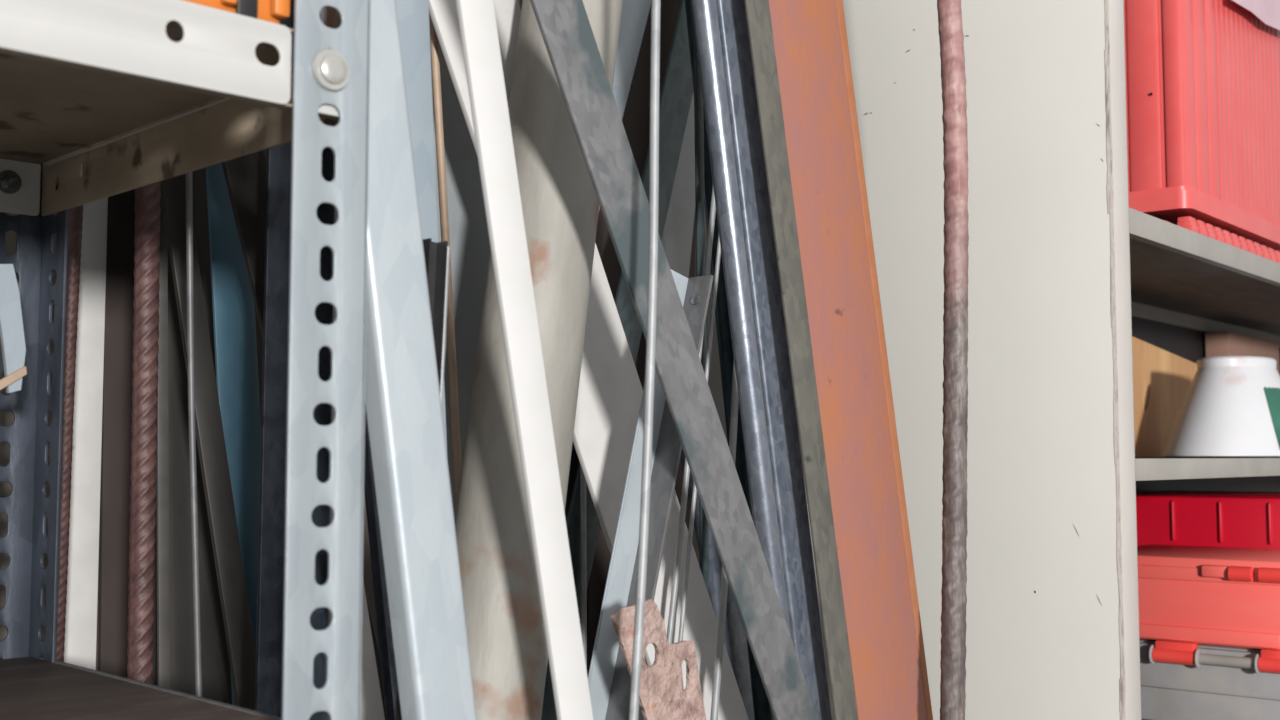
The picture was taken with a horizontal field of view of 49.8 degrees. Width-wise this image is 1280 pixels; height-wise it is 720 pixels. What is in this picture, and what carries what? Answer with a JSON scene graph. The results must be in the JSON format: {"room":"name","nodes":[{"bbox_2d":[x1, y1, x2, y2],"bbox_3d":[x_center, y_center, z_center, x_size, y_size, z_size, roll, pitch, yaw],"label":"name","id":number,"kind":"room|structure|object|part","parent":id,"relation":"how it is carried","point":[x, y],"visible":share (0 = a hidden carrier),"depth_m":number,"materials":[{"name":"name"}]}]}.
{"room":"metal workshop","nodes":[
{"label":"metal workshop","id":0,"kind":"room"},
{"bbox_2d":[0,0,522,670],"bbox_3d":[-0.259,-0.492,1.570,5.000,2.400,0.100,4,-6,-45],"label":"wall","id":1,"kind":"structure","parent":0,"point":[6,417],"depth_m":1.20,"materials":[{"name":"paint"}]},
{"bbox_3d":[1.000,0.631,-0.295,8.000,0.100,8.500,0,-4,0],"label":"floor","id":2,"kind":"structure","parent":0,"visible":0},
{"bbox_2d":[56,165,82,661],"bbox_3d":[-0.440,0.072,1.058,0.012,1.197,0.031,-4,-6,45],"label":"rebar","id":3,"kind":"object","parent":2,"relation":"on","point":[75,216],"visible":0.39,"depth_m":1.06,"materials":[{"name":"metal"}]},
{"bbox_2d":[64,197,107,669],"bbox_3d":[-0.463,0.029,1.138,0.038,1.299,0.006,4,-6,-45],"label":"board","id":4,"kind":"object","parent":2,"relation":"on","point":[83,549],"visible":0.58,"depth_m":1.14,"materials":[{"name":"white wood"}]},
{"bbox_2d":[98,189,134,677],"bbox_3d":[-0.439,0.032,1.177,0.006,1.299,0.041,-4,-5,45],"label":"metal bar","id":5,"kind":"object","parent":2,"relation":"on","point":[115,499],"visible":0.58,"depth_m":1.17,"materials":[{"name":"metal"}]},
{"bbox_2d":[127,181,160,684],"bbox_3d":[-0.360,0.068,0.998,0.029,1.197,0.019,4,-6,-45],"label":"rebar","id":6,"kind":"object","parent":2,"relation":"on","point":[141,584],"visible":0.62,"depth_m":0.99,"materials":[{"name":"brown metal"}]},
{"bbox_2d":[156,199,169,688],"bbox_3d":[-0.367,0.074,1.060,0.004,1.199,0.047,-4,-6,45],"label":"strip","id":7,"kind":"object","parent":2,"relation":"on","point":[162,465],"visible":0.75,"depth_m":1.06,"materials":[{"name":"grey metal"}]},
{"bbox_2d":[0,0,370,719],"bbox_3d":[-0.505,-0.006,0.632,0.622,1.300,0.429,4,-6,-45],"label":"rack","id":8,"kind":"object","parent":2,"relation":"on","point":[133,93],"visible":1,"depth_m":0.71,"materials":[{"name":"metal"}]},
{"bbox_3d":[-0.400,-0.020,0.871,0.004,0.082,0.022,-4,-6,45],"label":"brace plate","id":9,"kind":"part","parent":8,"relation":"part of","materials":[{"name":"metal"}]},
{"bbox_3d":[-0.434,0.017,0.966,0.044,1.300,0.044,4,-6,-45],"label":"post","id":10,"kind":"part","parent":8,"relation":"part of","materials":[{"name":"metal"}]},
{"bbox_2d":[0,657,272,719],"bbox_3d":[-0.505,0.192,0.620,0.617,0.012,0.426,4,-6,-45],"label":"shelf","id":11,"kind":"object","parent":8,"relation":"attached to","point":[31,688],"depth_m":0.81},
{"bbox_3d":[-0.296,0.216,0.845,0.385,0.031,0.004,-4,-6,45],"label":"shelf rail","id":12,"kind":"part","parent":8,"relation":"part of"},
{"bbox_2d":[0,21,338,163],"bbox_3d":[-0.507,-0.148,0.641,0.410,0.040,0.608,-4,-6,45],"label":"shelf","id":13,"kind":"object","parent":8,"relation":"attached to","point":[72,92],"depth_m":0.74,"materials":[{"name":"white metal"}]},
{"bbox_2d":[183,0,289,23],"bbox_3d":[-0.397,-0.223,0.673,0.290,0.112,0.357,-4,-6,45],"label":"storage bin","id":14,"kind":"object","parent":8,"relation":"on","point":[272,11],"visible":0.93,"depth_m":0.68,"materials":[{"name":"orange plastic"}]},
{"bbox_3d":[-0.165,-0.001,0.697,0.044,1.300,0.028,4,-6,-45],"label":"post","id":15,"kind":"part","parent":8,"relation":"part of","materials":[{"name":"metal"}]},
{"bbox_2d":[185,171,202,696],"bbox_3d":[-0.308,0.065,0.960,0.005,1.199,0.058,-4,-6,45],"label":"rod","id":16,"kind":"object","parent":2,"relation":"on","point":[189,188],"visible":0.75,"depth_m":0.96,"materials":[{"name":"grey metal"}]},
{"bbox_2d":[135,149,266,704],"bbox_3d":[-0.362,0.032,1.198,0.004,1.297,0.156,-4,-4,45],"label":"metal bar","id":17,"kind":"object","parent":2,"relation":"on","point":[216,671],"visible":0.02,"depth_m":1.17,"materials":[{"name":"metal"}]},
{"bbox_2d":[160,174,255,710],"bbox_3d":[-0.324,0.123,1.070,0.006,1.101,0.221,-4,-6,45],"label":"bar","id":18,"kind":"object","parent":2,"relation":"on","point":[209,427],"visible":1,"depth_m":1.06,"materials":[{"name":"metal"}]},
{"bbox_2d":[206,163,260,705],"bbox_3d":[-0.328,0.053,1.131,0.004,1.250,0.133,-4,-6,45],"label":"sheet","id":19,"kind":"object","parent":2,"relation":"on","point":[234,324],"visible":0.58,"depth_m":1.13,"materials":[{"name":"metal"}]},
{"bbox_2d":[255,0,334,719],"bbox_3d":[-0.246,0.144,0.987,0.004,1.049,0.060,-4,-6,44],"label":"bar","id":20,"kind":"object","parent":2,"relation":"on","point":[272,502],"visible":0.42,"depth_m":0.98,"materials":[{"name":"metal"}]},
{"bbox_2d":[222,150,385,719],"bbox_3d":[-0.239,0.164,1.092,0.006,1.024,0.323,-4,-6,45],"label":"bar","id":21,"kind":"object","parent":2,"relation":"on","point":[245,176],"visible":0.02,"depth_m":1.05,"materials":[{"name":"metal"}]},
{"bbox_2d":[320,12,394,719],"bbox_3d":[-0.174,0.159,1.017,0.004,1.022,0.182,-4,-6,45],"label":"strip","id":22,"kind":"object","parent":2,"relation":"on","point":[372,532],"visible":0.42,"depth_m":1.00,"materials":[{"name":"metal"}]},
{"bbox_2d":[361,581,384,719],"bbox_3d":[-0.163,0.396,0.951,0.006,0.542,0.127,-4,-6,45],"label":"board","id":23,"kind":"object","parent":2,"relation":"on","point":[371,699],"visible":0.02,"depth_m":0.94,"materials":[{"name":"wood"}]},
{"bbox_2d":[365,402,397,719],"bbox_3d":[-0.143,0.155,0.793,0.006,0.999,0.137,-4,-6,45],"label":"rod","id":24,"kind":"object","parent":2,"relation":"on","point":[394,682],"visible":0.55,"depth_m":0.79,"materials":[{"name":"grey metal"}]},
{"bbox_2d":[320,0,476,719],"bbox_3d":[-0.113,0.203,0.782,0.018,0.902,0.177,-4,-6,45],"label":"metal bar","id":25,"kind":"object","parent":2,"relation":"on","point":[403,400],"visible":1,"depth_m":0.77,"materials":[{"name":"grey metal"}]},
{"bbox_2d":[396,0,446,450],"bbox_3d":[-0.128,0.097,0.823,0.004,1.120,0.106,-4,-6,45],"label":"metal bar","id":26,"kind":"object","parent":2,"relation":"on","point":[412,15],"visible":0.02,"depth_m":0.83,"materials":[{"name":"grey metal"}]},
{"bbox_2d":[396,238,449,719],"bbox_3d":[-0.133,0.291,0.779,0.050,0.727,0.010,4,-6,-45],"label":"trim","id":27,"kind":"structure","parent":2,"relation":"on","point":[437,255],"depth_m":0.81,"materials":[{"name":"metal"}]},
{"bbox_2d":[429,14,461,513],"bbox_3d":[-0.137,0.095,1.027,0.006,1.148,0.095,-4,-6,45],"label":"rod","id":28,"kind":"object","parent":2,"relation":"on","point":[434,43],"visible":0.61,"depth_m":1.03,"materials":[{"name":"metal"}]},
{"bbox_2d":[430,0,519,520],"bbox_3d":[-0.130,0.028,1.130,0.005,1.298,0.093,-4,-4,45],"label":"metal bar","id":29,"kind":"object","parent":2,"relation":"on","point":[468,228],"visible":0.02,"depth_m":1.12,"materials":[{"name":"grey metal"}]},
{"bbox_2d":[456,0,592,719],"bbox_3d":[-0.049,0.146,0.828,0.005,1.021,0.220,-4,-6,45],"label":"bar","id":30,"kind":"object","parent":2,"relation":"on","point":[477,20],"visible":1,"depth_m":0.82,"materials":[{"name":"white paint"}]},
{"bbox_2d":[455,0,622,719],"bbox_3d":[-0.083,0.038,0.967,0.074,1.254,0.300,-3,-5,34],"label":"pipe","id":31,"kind":"object","parent":2,"relation":"on","point":[508,652],"visible":0.76,"depth_m":0.94,"materials":[{"name":"cream paint"},{"name":"rust"},{"name":"steel"}]},
{"bbox_2d":[565,443,587,633],"bbox_3d":[-0.033,0.053,1.507,0.004,1.303,0.247,-4,-6,45],"label":"sheet","id":32,"kind":"object","parent":2,"relation":"on","point":[574,462],"visible":0.02,"depth_m":1.46,"materials":[{"name":"black paint"}]},
{"bbox_2d":[580,465,586,669],"bbox_3d":[-0.054,0.140,1.300,0.006,1.097,0.016,-4,-6,45],"label":"rod","id":33,"kind":"object","parent":2,"relation":"on","point":[583,556],"visible":0.3,"depth_m":1.29,"materials":[{"name":"metal"}]},
{"bbox_2d":[428,0,748,719],"bbox_3d":[-0.004,0.109,1.116,0.556,1.136,0.011,4,-5,-41],"label":"board","id":34,"kind":"object","parent":2,"relation":"on","point":[610,392],"visible":0.42,"depth_m":1.10,"materials":[{"name":"white wood"}]},
{"bbox_2d":[541,0,692,719],"bbox_3d":[-0.034,0.065,1.334,0.005,1.255,0.407,-4,-6,45],"label":"metal bar","id":35,"kind":"object","parent":2,"relation":"on","point":[676,93],"visible":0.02,"depth_m":1.40,"materials":[{"name":"black metal"}]},
{"bbox_2d":[599,0,651,209],"bbox_3d":[-0.106,0.062,1.303,0.005,1.255,0.439,-4,-6,45],"label":"steel plate","id":36,"kind":"object","parent":2,"relation":"on","point":[634,14],"visible":0.02,"depth_m":1.42,"materials":[{"name":"metal"}]},
{"bbox_2d":[587,0,695,676],"bbox_3d":[0.005,0.054,1.505,0.004,1.298,0.156,-4,-7,45],"label":"sheet","id":37,"kind":"object","parent":2,"relation":"on","point":[636,116],"visible":0.02,"depth_m":1.51,"materials":[{"name":"black metal"}]},
{"bbox_2d":[628,0,660,719],"bbox_3d":[-0.008,0.147,0.846,0.006,1.019,0.064,-4,-6,45],"label":"rod","id":38,"kind":"object","parent":2,"relation":"on","point":[655,7],"visible":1,"depth_m":0.87,"materials":[{"name":"metal"}]},
{"bbox_2d":[588,270,713,719],"bbox_3d":[-0.033,0.295,0.955,0.028,0.742,0.225,-4,-6,45],"label":"metal bar","id":39,"kind":"object","parent":2,"relation":"on","point":[609,679],"visible":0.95,"depth_m":1.00,"materials":[{"name":"metal"}]},
{"bbox_2d":[611,598,705,719],"bbox_3d":[0.073,0.415,0.972,0.003,0.504,0.258,-4,-6,45],"label":"metal bracket","id":40,"kind":"object","parent":2,"relation":"on","point":[663,696],"visible":0.96,"depth_m":0.93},
{"bbox_2d":[638,93,694,719],"bbox_3d":[0.018,0.075,1.466,0.005,1.252,0.220,-4,-6,45],"label":"steel plate","id":41,"kind":"object","parent":2,"relation":"on","point":[676,241],"visible":0.02,"depth_m":1.51,"materials":[{"name":"grey metal"}]},
{"bbox_2d":[530,0,817,719],"bbox_3d":[0.083,0.166,1.017,0.008,1.009,0.607,-3,-5,38],"label":"metal bar","id":42,"kind":"object","parent":2,"relation":"on","point":[564,25],"visible":1,"depth_m":0.95,"materials":[{"name":"metal"}]},
{"bbox_2d":[667,186,715,643],"bbox_3d":[0.020,0.255,1.090,0.005,0.838,0.132,-4,-6,45],"label":"rod","id":43,"kind":"object","parent":2,"relation":"on","point":[685,485],"visible":0.47,"depth_m":1.11,"materials":[{"name":"metal"}]},
{"bbox_2d":[678,233,720,641],"bbox_3d":[0.028,0.276,1.102,0.004,0.798,0.120,-4,-6,45],"label":"rod","id":44,"kind":"object","parent":2,"relation":"on","point":[718,254],"visible":0.58,"depth_m":1.13,"materials":[{"name":"metal"}]},
{"bbox_2d":[693,20,708,593],"bbox_3d":[0.055,0.083,1.200,0.003,1.199,0.012,-4,-5,45],"label":"metal strip","id":45,"kind":"object","parent":2,"relation":"on","point":[698,98],"visible":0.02,"depth_m":1.21,"materials":[{"name":"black metal"}]},
{"bbox_2d":[680,448,754,719],"bbox_3d":[0.114,0.361,1.332,0.005,0.664,0.243,-4,-6,45],"label":"strip","id":46,"kind":"object","parent":2,"relation":"on","point":[735,639],"visible":0.08,"depth_m":1.31,"materials":[{"name":"metal"}]},
{"bbox_2d":[710,361,738,719],"bbox_3d":[0.058,0.276,1.106,0.006,0.798,0.095,-4,-6,45],"label":"rod","id":47,"kind":"object","parent":2,"relation":"on","point":[734,398],"visible":0.48,"depth_m":1.12,"materials":[{"name":"metal"}]},
{"bbox_2d":[684,0,774,719],"bbox_3d":[0.093,0.089,1.295,0.020,1.200,0.188,-4,-6,45],"label":"metal bar","id":48,"kind":"object","parent":2,"relation":"on","point":[762,709],"visible":0.34,"depth_m":1.28,"materials":[{"name":"black metal"}]},
{"bbox_2d":[691,0,790,635],"bbox_3d":[0.097,0.105,1.095,0.019,1.140,0.218,-4,-6,45],"label":"tube","id":49,"kind":"object","parent":2,"relation":"on","point":[705,15],"visible":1,"depth_m":1.08,"materials":[{"name":"metal"}]},
{"bbox_2d":[716,0,831,719],"bbox_3d":[0.123,0.109,1.164,0.016,1.142,0.236,-4,-6,45],"label":"metal bar","id":50,"kind":"object","parent":2,"relation":"on","point":[768,315],"visible":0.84,"depth_m":1.15,"materials":[{"name":"metal"}]},
{"bbox_2d":[744,0,857,719],"bbox_3d":[0.147,0.108,1.139,0.003,1.142,0.242,-4,-6,45],"label":"strip","id":51,"kind":"object","parent":2,"relation":"on","point":[758,16],"visible":1,"depth_m":1.13,"materials":[{"name":"grey metal"}]},
{"bbox_2d":[769,0,932,719],"bbox_3d":[0.197,0.108,1.202,0.005,1.149,0.328,-4,-6,45],"label":"bar","id":52,"kind":"object","parent":2,"relation":"on","point":[852,374],"visible":0.97,"depth_m":1.19,"materials":[{"name":"orange metal"}]},
{"bbox_2d":[937,0,968,719],"bbox_3d":[0.270,0.123,1.205,0.024,1.118,0.061,-4,-6,45],"label":"bent rebar","id":53,"kind":"object","parent":2,"relation":"on","point":[951,36],"visible":1,"depth_m":1.22,"materials":[{"name":"brown metal"}]},
{"bbox_2d":[692,0,1279,719],"bbox_3d":[0.807,0.001,2.190,0.587,1.501,1.803,-3,-5,40],"label":"shelving unit","id":54,"kind":"object","parent":2,"relation":"on","point":[1063,274],"visible":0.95,"depth_m":1.38,"materials":[{"name":"beige paint"}]},
{"bbox_2d":[1132,336,1196,456],"bbox_3d":[0.785,0.059,2.123,0.046,0.182,0.349,-3,-5,40],"label":"wood offcut","id":55,"kind":"object","parent":54,"relation":"on","point":[1162,379],"visible":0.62,"depth_m":2.08,"materials":[{"name":"brown wood"}]},
{"bbox_2d":[1124,0,1279,262],"bbox_3d":[0.633,-0.308,1.778,0.286,0.372,0.436,-3,-5,40],"label":"crate","id":56,"kind":"object","parent":54,"relation":"on","point":[1203,76],"visible":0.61,"depth_m":1.59,"materials":[{"name":"plastic"}]},
{"bbox_2d":[1231,0,1279,30],"bbox_3d":[0.805,-0.482,1.769,0.001,0.122,0.308,-3,-5,40],"label":"plastic film","id":57,"kind":"object","parent":56,"relation":"hanging from","point":[1267,11],"visible":1,"depth_m":1.75,"materials":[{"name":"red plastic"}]},
{"bbox_3d":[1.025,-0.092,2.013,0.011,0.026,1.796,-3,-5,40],"label":"shelf","id":58,"kind":"part","parent":54,"relation":"part of","materials":[{"name":"grey metal"}]},
{"bbox_3d":[0.915,-0.097,2.106,0.296,0.002,1.796,-3,-5,40],"label":"shelf","id":59,"kind":"part","parent":54,"relation":"part of","materials":[{"name":"grey metal"}]},
{"bbox_3d":[0.800,0.003,2.196,0.002,1.499,1.798,-3,-5,40],"label":"panel","id":60,"kind":"part","parent":54,"relation":"part of","materials":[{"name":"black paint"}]},
{"bbox_3d":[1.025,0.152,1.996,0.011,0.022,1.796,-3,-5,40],"label":"shelf","id":61,"kind":"part","parent":54,"relation":"part of","materials":[{"name":"grey metal"}]},
{"bbox_2d":[1136,490,1279,548],"bbox_3d":[0.842,0.326,1.983,0.286,0.266,0.345,-3,-5,40],"label":"storage bin","id":62,"kind":"object","parent":54,"relation":"on","point":[1234,519],"visible":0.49,"depth_m":1.85,"materials":[{"name":"plastic"}]},
{"bbox_2d":[1137,544,1279,719],"bbox_3d":[0.712,0.340,1.711,0.239,0.200,0.236,-3,-5,40],"label":"toolbox","id":63,"kind":"object","parent":54,"relation":"on","point":[1209,617],"visible":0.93,"depth_m":1.62,"materials":[{"name":"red plastic"}]},
{"bbox_2d":[1149,645,1154,663],"bbox_3d":[0.614,0.353,1.652,0.003,0.023,0.023,-3,-5,40],"label":"washer","id":64,"kind":"object","parent":63,"relation":"in","point":[1152,646],"depth_m":1.65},
{"bbox_2d":[1195,649,1201,667],"bbox_3d":[0.655,0.350,1.618,0.003,0.023,0.023,-3,-5,40],"label":"washer","id":65,"kind":"object","parent":63,"relation":"in","point":[1198,652],"depth_m":1.61,"materials":[{"name":"grey plastic"}]},
{"bbox_3d":[0.717,0.291,1.720,0.239,0.102,0.220,-3,-5,40],"label":"lid","id":66,"kind":"part","parent":63,"relation":"part of","materials":[{"name":"red plastic"}]},
{"bbox_3d":[0.709,0.246,1.581,0.064,0.017,0.017,-3,-5,40],"label":"carry handle","id":67,"kind":"part","parent":63,"relation":"part of","materials":[{"name":"red plastic"}]},
{"bbox_2d":[1254,654,1259,673],"bbox_3d":[0.706,0.347,1.576,0.003,0.023,0.023,-3,-5,40],"label":"washer","id":68,"kind":"object","parent":63,"relation":"in","point":[1256,656],"depth_m":1.57,"materials":[{"name":"grey plastic"}]},
{"bbox_2d":[1162,356,1279,457],"bbox_3d":[0.842,0.068,1.940,0.188,0.138,0.299,-3,-5,40],"label":"plastic tub","id":69,"kind":"object","parent":54,"relation":"on","point":[1230,408],"visible":1,"depth_m":1.86,"materials":[{"name":"white plastic"}]},
{"bbox_2d":[1205,331,1279,374],"bbox_3d":[1.100,0.068,2.507,0.040,0.217,0.300,-3,-5,40],"label":"lid","id":70,"kind":"object","parent":54,"relation":"on","point":[1218,344],"visible":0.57,"depth_m":2.43,"materials":[{"name":"pink plastic"}]}
]}

